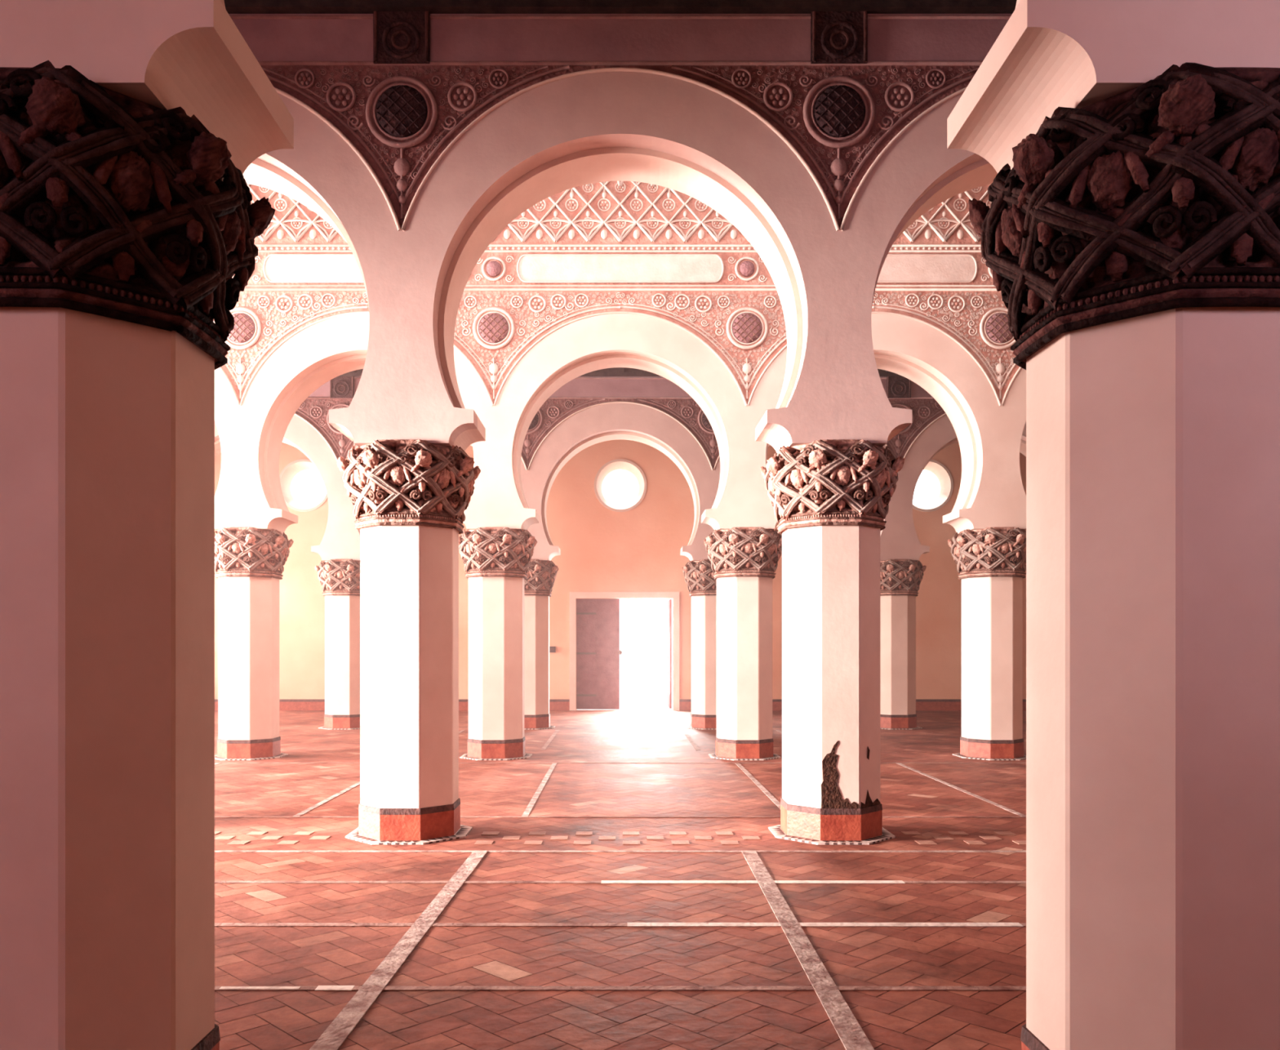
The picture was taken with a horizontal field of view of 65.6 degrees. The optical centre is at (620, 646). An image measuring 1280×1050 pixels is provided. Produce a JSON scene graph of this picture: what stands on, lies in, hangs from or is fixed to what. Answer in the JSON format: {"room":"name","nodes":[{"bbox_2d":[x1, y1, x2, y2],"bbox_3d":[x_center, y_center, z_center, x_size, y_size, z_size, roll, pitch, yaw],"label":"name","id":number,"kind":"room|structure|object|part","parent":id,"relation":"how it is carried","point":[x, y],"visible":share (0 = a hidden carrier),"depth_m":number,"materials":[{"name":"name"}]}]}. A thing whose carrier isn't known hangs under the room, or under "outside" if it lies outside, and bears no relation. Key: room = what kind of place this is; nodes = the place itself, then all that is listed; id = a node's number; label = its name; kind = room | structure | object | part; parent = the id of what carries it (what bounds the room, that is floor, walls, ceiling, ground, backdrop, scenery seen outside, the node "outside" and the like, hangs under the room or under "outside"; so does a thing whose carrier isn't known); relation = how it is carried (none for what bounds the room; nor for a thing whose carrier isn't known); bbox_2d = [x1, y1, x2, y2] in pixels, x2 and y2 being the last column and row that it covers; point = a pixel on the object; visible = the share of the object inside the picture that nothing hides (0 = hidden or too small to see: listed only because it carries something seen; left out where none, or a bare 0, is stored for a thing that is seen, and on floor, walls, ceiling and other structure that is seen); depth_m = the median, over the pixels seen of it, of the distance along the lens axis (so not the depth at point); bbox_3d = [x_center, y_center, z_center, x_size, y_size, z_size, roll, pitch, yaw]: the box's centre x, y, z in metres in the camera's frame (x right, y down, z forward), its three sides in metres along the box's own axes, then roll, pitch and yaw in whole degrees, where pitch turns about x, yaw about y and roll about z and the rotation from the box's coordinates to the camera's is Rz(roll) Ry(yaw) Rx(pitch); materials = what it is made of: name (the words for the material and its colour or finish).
{"room":"synagogue prayer hall","nodes":[
{"label":"synagogue prayer hall","id":0,"kind":"room"},
{"bbox_2d":[213,181,1026,534],"bbox_3d":[0.000,-4.485,14.421,25.207,5.630,0.757,0,0,0],"label":"arcade","id":1,"kind":"object","parent":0,"point":[588,277],"visible":0.44,"depth_m":14.10,"materials":[{"name":"paint"}]},
{"bbox_2d":[214,709,1026,1049],"bbox_3d":[-0.009,1.700,11.473,25.218,0.200,27.455,0,0,0],"label":"floor","id":2,"kind":"structure","parent":0,"point":[245,956],"depth_m":6.25,"materials":[{"name":"tile"}]},
{"bbox_2d":[214,752,288,759],"bbox_3d":[-5.400,1.592,14.440,1.001,0.016,1.001,0,0,0],"label":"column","id":3,"kind":"structure","parent":2,"relation":"on","point":[282,754],"depth_m":14.09,"materials":[{"name":"white stone"}]},
{"bbox_2d":[217,736,280,758],"bbox_3d":[-5.400,1.462,14.440,0.806,0.275,0.806,0,0,0],"label":"tiles","id":4,"kind":"structure","parent":3,"relation":"on","point":[264,748],"depth_m":14.10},
{"bbox_2d":[217,576,279,739],"bbox_3d":[-5.400,0.163,14.440,0.778,2.335,0.778,0,0,0],"label":"shaft","id":5,"kind":"object","parent":4,"relation":"on","point":[248,606],"visible":1,"depth_m":14.11,"materials":[{"name":"paint"}]},
{"bbox_2d":[214,526,293,579],"bbox_3d":[-5.397,-1.338,14.439,1.145,0.704,1.150,0,0,-45],"label":"capital","id":6,"kind":"object","parent":5,"relation":"on","point":[239,551],"visible":0.93,"depth_m":14.03,"materials":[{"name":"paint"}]},
{"bbox_2d":[318,725,360,729],"bbox_3d":[-5.400,1.592,19.600,1.001,0.016,1.001,0,0,0],"label":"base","id":7,"kind":"structure","parent":2,"relation":"on","point":[321,727],"depth_m":19.15,"materials":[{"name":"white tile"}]},
{"bbox_2d":[324,714,360,728],"bbox_3d":[-5.400,1.462,19.600,0.806,0.275,0.806,0,0,0],"label":"tiles","id":8,"kind":"structure","parent":7,"relation":"on","point":[353,721],"depth_m":19.21,"materials":[{"name":"red tile"}]},
{"bbox_2d":[324,595,360,715],"bbox_3d":[-5.400,0.163,19.600,0.778,2.335,0.778,0,0,0],"label":"shaft","id":9,"kind":"object","parent":8,"relation":"on","point":[342,612],"visible":0.74,"depth_m":19.22,"materials":[{"name":"paint"}]},
{"bbox_2d":[315,559,360,595],"bbox_3d":[-5.397,-1.338,19.599,1.145,0.704,1.150,0,0,-45],"label":"capital","id":10,"kind":"object","parent":9,"relation":"on","point":[336,576],"visible":0.63,"depth_m":19.17,"materials":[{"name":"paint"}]},
{"bbox_2d":[345,824,472,844],"bbox_3d":[-1.800,1.592,8.510,1.001,0.016,1.001,0,0,0],"label":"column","id":11,"kind":"structure","parent":2,"relation":"on","point":[464,830],"depth_m":8.17,"materials":[{"name":"white stone"}]},
{"bbox_2d":[358,797,460,840],"bbox_3d":[-1.800,1.462,8.510,0.806,0.275,0.806,0,0,0],"label":"column base","id":12,"kind":"structure","parent":11,"relation":"on","point":[437,821],"depth_m":8.16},
{"bbox_2d":[360,525,458,808],"bbox_3d":[-1.800,0.163,8.510,0.778,2.335,0.778,0,0,0],"label":"shaft","id":13,"kind":"object","parent":12,"relation":"on","point":[410,574],"visible":0.98,"depth_m":8.15,"materials":[{"name":"paint"}]},
{"bbox_2d":[337,439,480,533],"bbox_3d":[-1.797,-1.338,8.509,1.145,0.704,1.150,0,0,-45],"label":"capital","id":14,"kind":"object","parent":13,"relation":"on","point":[387,482],"visible":0.98,"depth_m":8.10,"materials":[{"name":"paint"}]},
{"bbox_2d":[459,752,532,759],"bbox_3d":[-1.800,1.592,14.440,1.001,0.016,1.001,0,0,0],"label":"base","id":15,"kind":"structure","parent":2,"relation":"on","point":[465,755],"depth_m":14.11,"materials":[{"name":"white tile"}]},
{"bbox_2d":[466,736,525,758],"bbox_3d":[-1.800,1.462,14.440,0.806,0.275,0.806,0,0,0],"label":"tiles","id":16,"kind":"structure","parent":15,"relation":"on","point":[479,748],"depth_m":14.07,"materials":[{"name":"red tile"}]},
{"bbox_2d":[468,576,524,739],"bbox_3d":[-1.800,0.163,14.440,0.778,2.335,0.778,0,0,0],"label":"shaft","id":17,"kind":"object","parent":16,"relation":"on","point":[495,603],"visible":1,"depth_m":14.08,"materials":[{"name":"paint"}]},
{"bbox_2d":[458,526,537,579],"bbox_3d":[-1.797,-1.338,14.439,1.145,0.704,1.150,0,0,-45],"label":"capital","id":18,"kind":"object","parent":17,"relation":"on","point":[484,551],"visible":0.98,"depth_m":14.02,"materials":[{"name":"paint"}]},
{"bbox_2d":[524,725,555,729],"bbox_3d":[-1.800,1.592,19.600,1.001,0.016,1.001,0,0,0],"label":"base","id":19,"kind":"structure","parent":2,"relation":"on","point":[550,726],"depth_m":19.15,"materials":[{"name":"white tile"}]},
{"bbox_2d":[524,712,550,728],"bbox_3d":[-1.800,1.462,19.600,0.806,0.275,0.806,0,0,0],"label":"tiles","id":20,"kind":"structure","parent":19,"relation":"on","point":[540,721],"depth_m":19.23,"materials":[{"name":"red tile"}]},
{"bbox_2d":[524,595,549,715],"bbox_3d":[-1.800,0.163,19.600,0.778,2.335,0.778,0,0,0],"label":"shaft","id":21,"kind":"object","parent":20,"relation":"on","point":[536,607],"visible":0.5,"depth_m":19.22,"materials":[{"name":"paint"}]},
{"bbox_2d":[524,559,559,596],"bbox_3d":[-1.797,-1.338,19.599,1.145,0.704,1.150,0,0,-45],"label":"capital","id":22,"kind":"object","parent":21,"relation":"on","point":[541,575],"visible":0.59,"depth_m":19.19,"materials":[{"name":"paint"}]},
{"bbox_2d":[214,729,1026,1049],"bbox_3d":[0.000,1.597,9.999,24.000,0.006,18.001,0,0,0],"label":"strips","id":23,"kind":"object","parent":2,"relation":"on","point":[851,1033],"visible":0.85,"depth_m":5.61,"materials":[{"name":"beige stone"}]},
{"bbox_2d":[214,831,1026,844],"bbox_3d":[-0.010,1.598,8.290,23.940,0.004,0.540,0,0,0],"label":"inlay","id":24,"kind":"object","parent":2,"relation":"on","point":[215,833],"visible":0.64,"depth_m":8.30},
{"bbox_2d":[685,725,716,729],"bbox_3d":[1.800,1.592,19.600,1.001,0.016,1.001,0,0,0],"label":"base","id":25,"kind":"structure","parent":2,"relation":"on","point":[686,726],"depth_m":19.15,"materials":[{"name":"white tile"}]},
{"bbox_2d":[690,712,716,728],"bbox_3d":[1.800,1.462,19.600,0.806,0.275,0.806,0,0,0],"label":"tiles","id":26,"kind":"structure","parent":25,"relation":"on","point":[700,721],"depth_m":19.23,"materials":[{"name":"red tile"}]},
{"bbox_2d":[691,595,716,715],"bbox_3d":[1.800,0.163,19.600,0.778,2.335,0.778,0,0,0],"label":"shaft","id":27,"kind":"object","parent":26,"relation":"on","point":[704,607],"visible":0.5,"depth_m":19.22,"materials":[{"name":"paint"}]},
{"bbox_2d":[681,559,716,596],"bbox_3d":[1.803,-1.338,19.599,1.145,0.704,1.150,0,0,-45],"label":"capital","id":28,"kind":"object","parent":27,"relation":"on","point":[698,575],"visible":0.47,"depth_m":19.20,"materials":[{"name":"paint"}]},
{"bbox_2d":[708,752,781,759],"bbox_3d":[1.800,1.592,14.440,1.001,0.016,1.001,0,0,0],"label":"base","id":29,"kind":"structure","parent":2,"relation":"on","point":[711,755],"depth_m":14.11,"materials":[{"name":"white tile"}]},
{"bbox_2d":[715,736,773,758],"bbox_3d":[1.800,1.462,14.440,0.806,0.275,0.806,0,0,0],"label":"tiles","id":30,"kind":"structure","parent":29,"relation":"on","point":[733,748],"depth_m":14.07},
{"bbox_2d":[716,576,772,739],"bbox_3d":[1.800,0.163,14.440,0.778,2.335,0.778,0,0,0],"label":"shaft","id":31,"kind":"object","parent":30,"relation":"on","point":[744,603],"visible":1,"depth_m":14.09,"materials":[{"name":"paint"}]},
{"bbox_2d":[703,526,782,579],"bbox_3d":[1.803,-1.338,14.439,1.145,0.704,1.150,0,0,-45],"label":"capital","id":32,"kind":"object","parent":31,"relation":"on","point":[737,551],"visible":0.99,"depth_m":14.03,"materials":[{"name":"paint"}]},
{"bbox_2d":[768,824,895,844],"bbox_3d":[1.800,1.592,8.510,1.001,0.016,1.001,0,0,0],"label":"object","id":33,"kind":"structure","parent":2,"relation":"on","point":[776,830],"depth_m":8.17,"materials":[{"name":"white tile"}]},
{"bbox_2d":[780,797,882,840],"bbox_3d":[1.800,1.462,8.510,0.806,0.275,0.806,0,0,0],"label":"column base","id":34,"kind":"structure","parent":33,"relation":"on","point":[802,821],"depth_m":8.16,"materials":[{"name":"tile"}]},
{"bbox_2d":[782,525,879,808],"bbox_3d":[1.800,0.163,8.510,0.778,2.335,0.778,0,0,0],"label":"shaft","id":35,"kind":"object","parent":34,"relation":"on","point":[831,574],"depth_m":8.16,"materials":[{"name":"paint"}]},
{"bbox_2d":[760,439,904,533],"bbox_3d":[1.803,-1.338,8.509,1.145,0.704,1.150,0,0,-45],"label":"capital","id":36,"kind":"object","parent":35,"relation":"on","point":[822,482],"visible":0.97,"depth_m":8.10,"materials":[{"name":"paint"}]},
{"bbox_2d":[821,740,859,808],"bbox_3d":[1.800,1.047,8.121,0.316,0.554,0.006,0,0,0],"label":"plaster","id":37,"kind":"object","parent":35,"relation":"attached to","point":[831,797],"visible":1,"depth_m":8.12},
{"bbox_3d":[2.076,1.072,8.231,0.001,0.504,0.305,0,0,45],"label":"peeled plaster edge","id":38,"kind":"part","parent":35,"relation":"part of","materials":[{"name":"paint"}]},
{"bbox_2d":[880,725,922,729],"bbox_3d":[5.400,1.592,19.600,1.001,0.016,1.001,0,0,0],"label":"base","id":39,"kind":"structure","parent":2,"relation":"on","point":[917,727],"depth_m":19.15,"materials":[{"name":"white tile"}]},
{"bbox_2d":[880,714,916,728],"bbox_3d":[5.400,1.462,19.600,0.806,0.275,0.806,0,0,0],"label":"tiles","id":40,"kind":"structure","parent":39,"relation":"on","point":[886,721],"depth_m":19.21,"materials":[{"name":"red tile"}]},
{"bbox_2d":[880,595,915,715],"bbox_3d":[5.400,0.163,19.600,0.778,2.335,0.778,0,0,0],"label":"shaft","id":41,"kind":"object","parent":40,"relation":"on","point":[897,612],"visible":0.74,"depth_m":19.22,"materials":[{"name":"paint"}]},
{"bbox_2d":[880,559,926,595],"bbox_3d":[5.403,-1.338,19.599,1.145,0.704,1.150,0,0,-45],"label":"capital","id":42,"kind":"object","parent":41,"relation":"on","point":[897,576],"visible":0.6,"depth_m":19.17,"materials":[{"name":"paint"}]},
{"bbox_2d":[952,752,1026,759],"bbox_3d":[5.400,1.592,14.440,1.001,0.016,1.001,0,0,0],"label":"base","id":43,"kind":"structure","parent":2,"relation":"on","point":[957,754],"depth_m":14.09,"materials":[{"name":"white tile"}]},
{"bbox_2d":[960,736,1023,758],"bbox_3d":[5.400,1.462,14.440,0.806,0.275,0.806,0,0,0],"label":"tiles","id":44,"kind":"structure","parent":43,"relation":"on","point":[976,748],"depth_m":14.10,"materials":[{"name":"red tile"}]},
{"bbox_2d":[961,576,1022,739],"bbox_3d":[5.400,0.163,14.440,0.778,2.335,0.778,0,0,0],"label":"shaft","id":45,"kind":"object","parent":44,"relation":"on","point":[992,606],"visible":1,"depth_m":14.11,"materials":[{"name":"paint"}]},
{"bbox_2d":[947,526,1026,579],"bbox_3d":[5.403,-1.338,14.439,1.145,0.704,1.150,0,0,-45],"label":"capital","id":46,"kind":"object","parent":45,"relation":"on","point":[992,551],"visible":0.89,"depth_m":14.03,"materials":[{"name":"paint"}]},
{"bbox_3d":[-1.800,1.592,3.300,1.001,0.016,1.001,0,0,0],"label":"column","id":47,"kind":"structure","parent":2,"relation":"on","visible":0},
{"bbox_2d":[191,1023,220,1049],"bbox_3d":[-1.800,1.462,3.300,0.806,0.275,0.806,0,0,0],"label":"tiles","id":48,"kind":"structure","parent":47,"relation":"on","point":[211,1041],"depth_m":3.40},
{"bbox_2d":[0,306,214,1049],"bbox_3d":[-1.800,0.163,3.300,0.778,2.335,0.778,0,0,0],"label":"shaft","id":49,"kind":"object","parent":48,"relation":"on","point":[107,424],"visible":0.86,"depth_m":3.00,"materials":[{"name":"paint"}]},
{"bbox_2d":[0,59,275,369],"bbox_3d":[-1.797,-1.338,3.299,1.145,0.704,1.150,0,0,-45],"label":"capital","id":50,"kind":"object","parent":49,"relation":"on","point":[113,204],"visible":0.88,"depth_m":2.94,"materials":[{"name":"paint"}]},
{"bbox_3d":[1.800,1.592,3.300,1.001,0.016,1.001,0,0,0],"label":"column","id":51,"kind":"structure","parent":2,"relation":"on","visible":0},
{"bbox_2d":[1020,1023,1049,1049],"bbox_3d":[1.800,1.462,3.300,0.806,0.275,0.806,0,0,0],"label":"tiles","id":52,"kind":"structure","parent":51,"relation":"on","point":[1029,1041],"depth_m":3.40,"materials":[{"name":"brown tile"}]},
{"bbox_2d":[1026,306,1279,1049],"bbox_3d":[1.800,0.163,3.300,0.778,2.335,0.778,0,0,0],"label":"shaft","id":53,"kind":"object","parent":52,"relation":"on","point":[1153,440],"visible":0.86,"depth_m":2.96,"materials":[{"name":"paint"}]},
{"bbox_2d":[968,62,1279,369],"bbox_3d":[1.803,-1.338,3.299,1.145,0.704,1.150,0,0,-45],"label":"capital","id":54,"kind":"object","parent":53,"relation":"on","point":[1162,193],"visible":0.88,"depth_m":2.91,"materials":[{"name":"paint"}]},
{"bbox_2d":[214,439,1026,709],"bbox_3d":[0.000,-2.050,25.000,25.800,7.300,0.400,0,0,0],"label":"wall","id":55,"kind":"structure","parent":0,"point":[603,549],"depth_m":24.80,"materials":[{"name":"paint"}]},
{"bbox_2d":[279,458,327,511],"bbox_3d":[-7.900,-4.020,24.990,1.320,1.320,0.420,0,0,0],"label":"surround","id":56,"kind":"object","parent":55,"relation":"attached to","point":[291,469],"visible":0.66,"depth_m":24.92,"materials":[{"name":"paint"}]},
{"bbox_2d":[214,699,569,710],"bbox_3d":[-6.935,1.460,24.782,11.330,0.280,0.035,0,0,0],"label":"baseboard","id":57,"kind":"structure","parent":55,"relation":"attached to","point":[284,704],"depth_m":24.77,"materials":[{"name":"paint"}]},
{"bbox_2d":[549,646,555,652],"bbox_3d":[-1.700,0.075,24.758,0.160,0.150,0.085,0,0,0],"label":"switch box","id":58,"kind":"object","parent":55,"relation":"attached to","point":[552,649],"visible":0.82,"depth_m":24.73,"materials":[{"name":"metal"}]},
{"bbox_2d":[576,598,622,709],"bbox_3d":[-0.530,0.190,24.911,1.160,2.780,0.138,0,0,0],"label":"door leaf","id":59,"kind":"structure","parent":55,"relation":"in","point":[598,651],"depth_m":24.90,"materials":[{"name":"brown wood"}]},
{"bbox_2d":[594,458,646,511],"bbox_3d":[0.000,-4.020,24.990,1.320,1.320,0.420,0,0,0],"label":"surround","id":60,"kind":"object","parent":55,"relation":"attached to","point":[618,464],"visible":1,"depth_m":24.88,"materials":[{"name":"paint"}]},
{"bbox_2d":[569,591,679,710],"bbox_3d":[0.100,0.120,24.770,2.740,2.960,0.059,0,0,0],"label":"door frame","id":61,"kind":"structure","parent":55,"relation":"in","point":[573,595],"depth_m":24.74,"materials":[{"name":"paint"}]},
{"bbox_2d":[667,599,671,708],"bbox_3d":[1.278,0.190,25.735,0.055,2.780,1.030,0,0,0],"label":"open door leaf","id":62,"kind":"structure","parent":55,"relation":"in","point":[669,602],"depth_m":25.22,"materials":[{"name":"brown wood"}]},
{"bbox_2d":[679,699,1026,710],"bbox_3d":[7.035,1.460,24.782,11.130,0.280,0.035,0,0,0],"label":"baseboard","id":63,"kind":"structure","parent":55,"relation":"attached to","point":[684,704],"depth_m":24.77,"materials":[{"name":"paint"}]},
{"bbox_2d":[912,459,953,511],"bbox_3d":[7.650,-4.020,24.990,1.320,1.320,0.420,0,0,0],"label":"surround","id":64,"kind":"object","parent":55,"relation":"attached to","point":[939,469],"visible":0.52,"depth_m":24.90,"materials":[{"name":"paint"}]},
{"bbox_2d":[223,0,1017,452],"bbox_3d":[0.000,-4.485,8.455,25.207,5.630,0.830,0,0,0],"label":"arcade","id":65,"kind":"object","parent":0,"point":[817,129],"visible":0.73,"depth_m":8.15,"materials":[{"name":"paint"}]},
{"bbox_2d":[214,367,1026,560],"bbox_3d":[0.000,-3.685,19.545,25.207,4.030,0.830,0,0,0],"label":"arcade","id":66,"kind":"object","parent":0,"point":[591,408],"visible":0.31,"depth_m":19.24,"materials":[{"name":"paint"}]},
{"bbox_2d":[0,0,1279,181],"bbox_3d":[0.000,-3.685,3.293,25.207,4.030,0.734,0,0,0],"label":"arcade","id":67,"kind":"object","parent":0,"point":[191,55],"visible":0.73,"depth_m":2.94,"materials":[{"name":"paint"}]},
{"label":"outside","id":68,"kind":"structure","parent":0,"visible":0},
{"bbox_2d":[619,671,671,709],"bbox_3d":[0.000,1.750,45.000,60.000,0.200,39.600,0,0,0],"label":"ground","id":69,"kind":"structure","parent":68,"point":[637,690],"depth_m":36.68,"materials":[{"name":"white"}]}
]}

